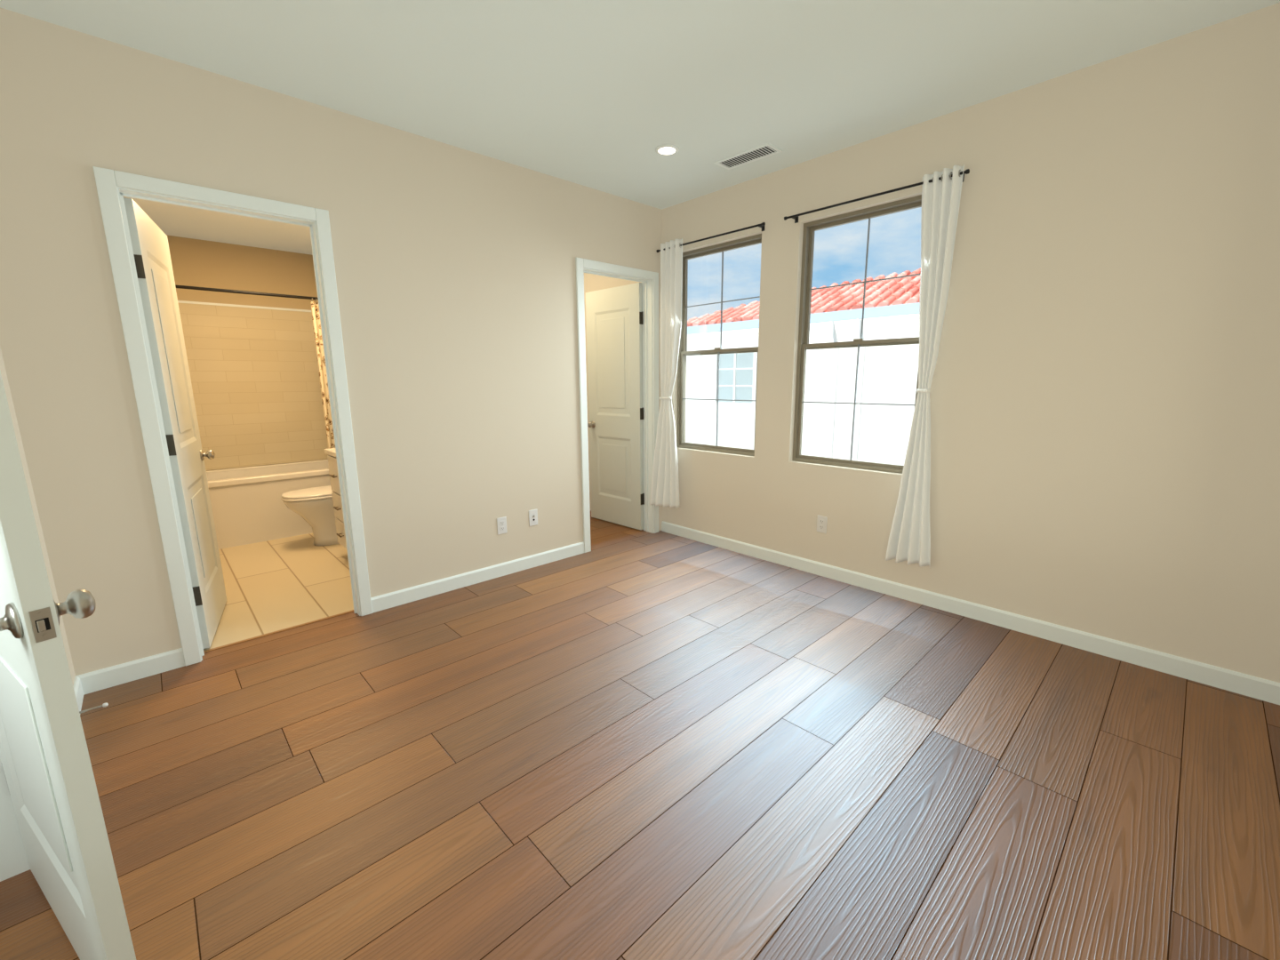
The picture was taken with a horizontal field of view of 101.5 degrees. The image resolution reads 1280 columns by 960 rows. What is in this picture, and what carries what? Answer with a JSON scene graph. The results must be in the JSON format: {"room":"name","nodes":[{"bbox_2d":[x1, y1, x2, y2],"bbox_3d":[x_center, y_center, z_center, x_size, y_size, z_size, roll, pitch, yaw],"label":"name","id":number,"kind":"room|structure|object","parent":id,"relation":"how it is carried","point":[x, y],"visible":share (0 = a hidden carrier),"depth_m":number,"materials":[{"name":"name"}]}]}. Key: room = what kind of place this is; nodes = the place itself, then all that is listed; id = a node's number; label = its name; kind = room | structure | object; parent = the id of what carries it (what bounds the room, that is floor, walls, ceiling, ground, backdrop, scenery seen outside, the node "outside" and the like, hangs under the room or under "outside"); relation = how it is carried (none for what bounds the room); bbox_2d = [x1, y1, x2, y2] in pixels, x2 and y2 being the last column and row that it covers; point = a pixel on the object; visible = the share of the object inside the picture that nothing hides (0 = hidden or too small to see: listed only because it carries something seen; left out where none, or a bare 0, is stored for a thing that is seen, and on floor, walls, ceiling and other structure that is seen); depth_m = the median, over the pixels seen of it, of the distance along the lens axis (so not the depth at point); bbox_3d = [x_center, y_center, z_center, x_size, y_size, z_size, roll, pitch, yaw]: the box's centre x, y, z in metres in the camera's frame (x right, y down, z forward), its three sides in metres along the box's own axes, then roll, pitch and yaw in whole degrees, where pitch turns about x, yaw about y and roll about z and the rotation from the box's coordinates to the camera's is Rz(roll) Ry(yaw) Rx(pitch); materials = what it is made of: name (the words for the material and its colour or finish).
{"room":"empty bedroom","nodes":[
{"label":"empty bedroom","id":0,"kind":"room"},
{"bbox_2d":[0,347,75,686],"bbox_3d":[-1.137,0.380,0.665,0.105,3.740,4.105,-10,15,-42],"label":"wall","id":1,"kind":"structure","parent":0,"point":[33,503],"depth_m":2.13,"materials":[{"name":"beige paint"}]},
{"bbox_2d":[0,758,30,881],"bbox_3d":[-1.490,0.068,0.986,0.145,2.238,0.936,-10,15,-42],"label":"trim","id":2,"kind":"structure","parent":1,"relation":"attached to","point":[13,860],"depth_m":1.46,"materials":[{"name":"white wood"}]},
{"bbox_2d":[0,370,135,959],"bbox_3d":[-1.392,0.076,1.097,0.812,2.154,0.160,6,13,31],"label":"entry door","id":3,"kind":"structure","parent":1,"relation":"in","point":[46,764],"depth_m":1.00,"materials":[{"name":"white wood"}]},
{"bbox_2d":[73,673,87,711],"bbox_3d":[-2.126,0.982,1.945,0.013,0.092,1.073,-10,15,-42],"label":"baseboard","id":4,"kind":"structure","parent":1,"relation":"attached to","point":[81,683],"depth_m":2.29,"materials":[{"name":"white"}]},
{"bbox_2d":[79,702,108,713],"bbox_3d":[-2.250,0.940,2.150,0.093,0.024,0.024,-10,15,-42],"label":"door stop","id":5,"kind":"object","parent":4,"relation":"attached to","point":[104,705],"visible":0.71,"depth_m":2.15,"materials":[{"name":"grey metal"}]},
{"bbox_2d":[123,196,312,255],"bbox_3d":[-2.718,-2.001,3.713,1.580,0.100,2.845,-10,15,-42],"label":"ceiling","id":6,"kind":"structure","parent":0,"point":[180,221],"depth_m":4.26,"materials":[{"name":"white paint"}]},
{"bbox_2d":[166,234,327,471],"bbox_3d":[-3.718,-0.868,5.023,1.790,2.600,0.105,-10,15,-42],"label":"wall","id":7,"kind":"structure","parent":0,"point":[204,263],"depth_m":4.81,"materials":[{"name":"beige paint"}]},
{"bbox_2d":[177,300,328,470],"bbox_3d":[-3.415,-0.832,4.701,1.580,1.495,0.780,-10,15,-42],"label":"tiled wall","id":8,"kind":"structure","parent":7,"relation":"attached to","point":[254,378],"depth_m":4.97,"materials":[{"name":"white tile"}]},
{"bbox_2d":[0,7,661,675],"bbox_3d":[-1.172,-0.154,3.470,3.965,3.740,0.105,-10,15,-42],"label":"wall","id":9,"kind":"structure","parent":0,"point":[455,279],"depth_m":2.80,"materials":[{"name":"beige paint"}]},
{"bbox_2d":[84,648,184,693],"bbox_3d":[-2.352,0.888,2.451,0.328,0.092,0.013,-10,15,-42],"label":"baseboard","id":10,"kind":"structure","parent":9,"relation":"attached to","point":[110,676],"depth_m":2.44,"materials":[{"name":"white wood"}]},
{"bbox_2d":[123,197,226,648],"bbox_3d":[-2.443,-0.240,2.799,0.160,2.154,0.726,-7,13,-32],"label":"door","id":11,"kind":"structure","parent":9,"relation":"in","point":[156,278],"depth_m":2.69,"materials":[{"name":"white wood"}]},
{"bbox_2d":[92,166,372,665],"bbox_3d":[-1.970,-0.253,2.690,0.856,2.238,0.145,-10,15,-42],"label":"trim","id":12,"kind":"structure","parent":9,"relation":"attached to","point":[114,188],"depth_m":2.48,"materials":[{"name":"white wood"}]},
{"bbox_2d":[203,609,353,652],"bbox_3d":[-1.991,0.839,2.929,0.720,0.004,0.020,-10,15,-42],"label":"trim","id":13,"kind":"structure","parent":9,"relation":"attached to","point":[268,634],"depth_m":2.90,"materials":[{"name":"brown wood"}]},
{"bbox_2d":[370,541,583,612],"bbox_3d":[-1.031,0.646,3.669,1.591,0.092,0.013,-10,15,-42],"label":"baseboard","id":14,"kind":"structure","parent":9,"relation":"attached to","point":[389,600],"depth_m":3.55,"materials":[{"name":"white wood"}]},
{"bbox_2d":[496,516,507,534],"bbox_3d":[-0.968,0.320,3.674,0.072,0.118,0.007,-10,15,-42],"label":"electrical outlet","id":15,"kind":"object","parent":9,"relation":"attached to","point":[501,524],"visible":1,"depth_m":3.67,"materials":[{"name":"white plastic"}]},
{"bbox_2d":[528,509,537,526],"bbox_3d":[-0.781,0.277,3.842,0.072,0.118,0.011,-10,15,-42],"label":"electrical outlet","id":16,"kind":"object","parent":9,"relation":"attached to","point":[533,517],"visible":1,"depth_m":3.84,"materials":[{"name":"white plastic"}]},
{"bbox_2d":[585,282,644,529],"bbox_3d":[-0.233,-0.644,4.842,0.716,2.154,0.160,10,15,44],"label":"closet door","id":17,"kind":"structure","parent":9,"relation":"in","point":[614,318],"depth_m":4.80,"materials":[{"name":"white wood"}]},
{"bbox_2d":[575,257,658,552],"bbox_3d":[-0.192,-0.578,4.329,0.846,2.238,0.145,-10,15,-42],"label":"trim","id":18,"kind":"structure","parent":9,"relation":"attached to","point":[649,280],"depth_m":4.37,"materials":[{"name":"white wood"}]},
{"bbox_2d":[0,510,1279,959],"bbox_3d":[-1.533,0.965,2.525,6.060,0.100,7.160,-10,15,-42],"label":"floor","id":19,"kind":"structure","parent":0,"point":[651,746],"depth_m":1.80,"materials":[{"name":"wood"}]},
{"bbox_2d":[206,459,330,549],"bbox_3d":[-3.410,0.185,4.897,1.554,0.573,0.747,-10,15,-42],"label":"bathtub","id":20,"kind":"object","parent":19,"relation":"on","point":[249,506],"visible":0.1,"depth_m":4.56,"materials":[{"name":"white ceramic"}]},
{"bbox_2d":[281,485,339,545],"bbox_3d":[-2.608,0.133,4.547,0.844,0.795,0.420,-10,15,-42],"label":"toilet","id":21,"kind":"object","parent":19,"relation":"on","point":[313,508],"visible":0.35,"depth_m":4.35,"materials":[{"name":"white ceramic"}]},
{"bbox_2d":[324,448,346,548],"bbox_3d":[-1.810,0.162,3.857,0.616,0.985,1.180,-10,15,-42],"label":"bathroom vanity","id":22,"kind":"object","parent":19,"relation":"on","point":[336,495],"visible":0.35,"depth_m":3.97,"materials":[{"name":"white"}]},
{"bbox_2d":[0,0,1279,209],"bbox_3d":[0.220,-1.770,1.640,3.965,0.100,4.210,-10,15,-42],"label":"ceiling","id":23,"kind":"structure","parent":0,"point":[608,96],"depth_m":2.30,"materials":[{"name":"white paint"}]},
{"bbox_2d":[655,144,679,155],"bbox_3d":[0.164,-2.010,3.190,0.144,0.008,0.144,-10,15,-42],"label":"recessed light","id":24,"kind":"object","parent":23,"relation":"in","point":[668,149],"visible":0.96,"depth_m":3.17,"materials":[{"name":"white plastic"}]},
{"bbox_2d":[713,142,782,169],"bbox_3d":[0.677,-2.035,3.299,0.174,0.007,0.405,-10,15,-42],"label":"ceiling vent","id":25,"kind":"object","parent":23,"relation":"in","point":[751,155],"visible":1,"depth_m":3.29,"materials":[{"name":"white metal"}]},
{"bbox_2d":[584,2,1279,682],"bbox_3d":[1.036,-0.740,3.791,0.160,2.740,5.905,-10,15,-42],"label":"wall","id":26,"kind":"structure","parent":0,"point":[1104,399],"depth_m":2.51,"materials":[{"name":"beige paint"}]},
{"bbox_2d":[649,222,765,508],"bbox_3d":[0.482,-0.793,4.120,0.189,2.170,1.040,-10,15,-42],"label":"curtain","id":27,"kind":"object","parent":26,"relation":"hanging from","point":[665,489],"visible":1,"depth_m":4.39,"materials":[{"name":"white fabric"}]},
{"bbox_2d":[677,233,761,455],"bbox_3d":[0.636,-1.024,4.176,0.080,1.598,0.838,-10,15,-42],"label":"window","id":28,"kind":"structure","parent":26,"relation":"in","point":[722,248],"depth_m":4.25,"materials":[{"name":"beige glass"}]},
{"bbox_2d":[816,515,827,533],"bbox_3d":[1.261,0.307,3.630,0.007,0.118,0.072,-10,15,-42],"label":"outlet","id":29,"kind":"object","parent":26,"relation":"attached to","point":[821,524],"visible":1,"depth_m":3.63,"materials":[{"name":"white plastic"}]},
{"bbox_2d":[792,194,921,473],"bbox_3d":[1.413,-0.875,3.363,0.080,1.598,0.838,-10,15,-42],"label":"window","id":30,"kind":"structure","parent":26,"relation":"in","point":[811,228],"depth_m":3.44,"materials":[{"name":"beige glass"}]},
{"bbox_2d":[784,164,969,566],"bbox_3d":[1.329,-0.626,3.263,0.150,2.170,1.095,-10,15,-42],"label":"curtain","id":31,"kind":"object","parent":26,"relation":"hanging from","point":[909,539],"visible":1,"depth_m":2.95,"materials":[{"name":"white fabric"}]},
{"bbox_2d":[661,520,1279,704],"bbox_3d":[1.568,0.684,3.368,0.013,0.092,3.987,-10,15,-42],"label":"baseboard","id":32,"kind":"structure","parent":26,"relation":"attached to","point":[1258,688],"depth_m":2.82,"materials":[{"name":"white wood"}]},
{"bbox_3d":[-3.322,-0.562,3.399,0.105,2.600,2.845,-10,15,-42],"label":"wall","id":33,"kind":"structure","parent":0,"visible":0},
{"bbox_2d":[175,284,335,448],"bbox_3d":[-3.138,-0.661,4.434,1.578,1.804,0.058,-10,15,-42],"label":"shower curtain","id":34,"kind":"object","parent":33,"relation":"hanging from","point":[321,364],"visible":0.21,"depth_m":4.62,"materials":[{"name":"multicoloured fabric"}]},
{"label":"outside","id":35,"kind":"structure","parent":0,"visible":0},
{"bbox_2d":[685,302,919,465],"bbox_3d":[4.850,0.185,10.607,6.370,6.320,16.600,-10,15,-42],"label":"neighbor house","id":36,"kind":"structure","parent":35,"point":[847,319],"depth_m":8.07,"materials":[{"name":"white paint"}]},
{"bbox_2d":[687,267,920,327],"bbox_3d":[3.161,-2.957,8.418,1.836,0.829,16.600,-10,15,-42],"label":"neighbor roof","id":37,"kind":"structure","parent":36,"relation":"on","point":[890,287],"depth_m":8.05,"materials":[{"name":"tile"}]}
]}

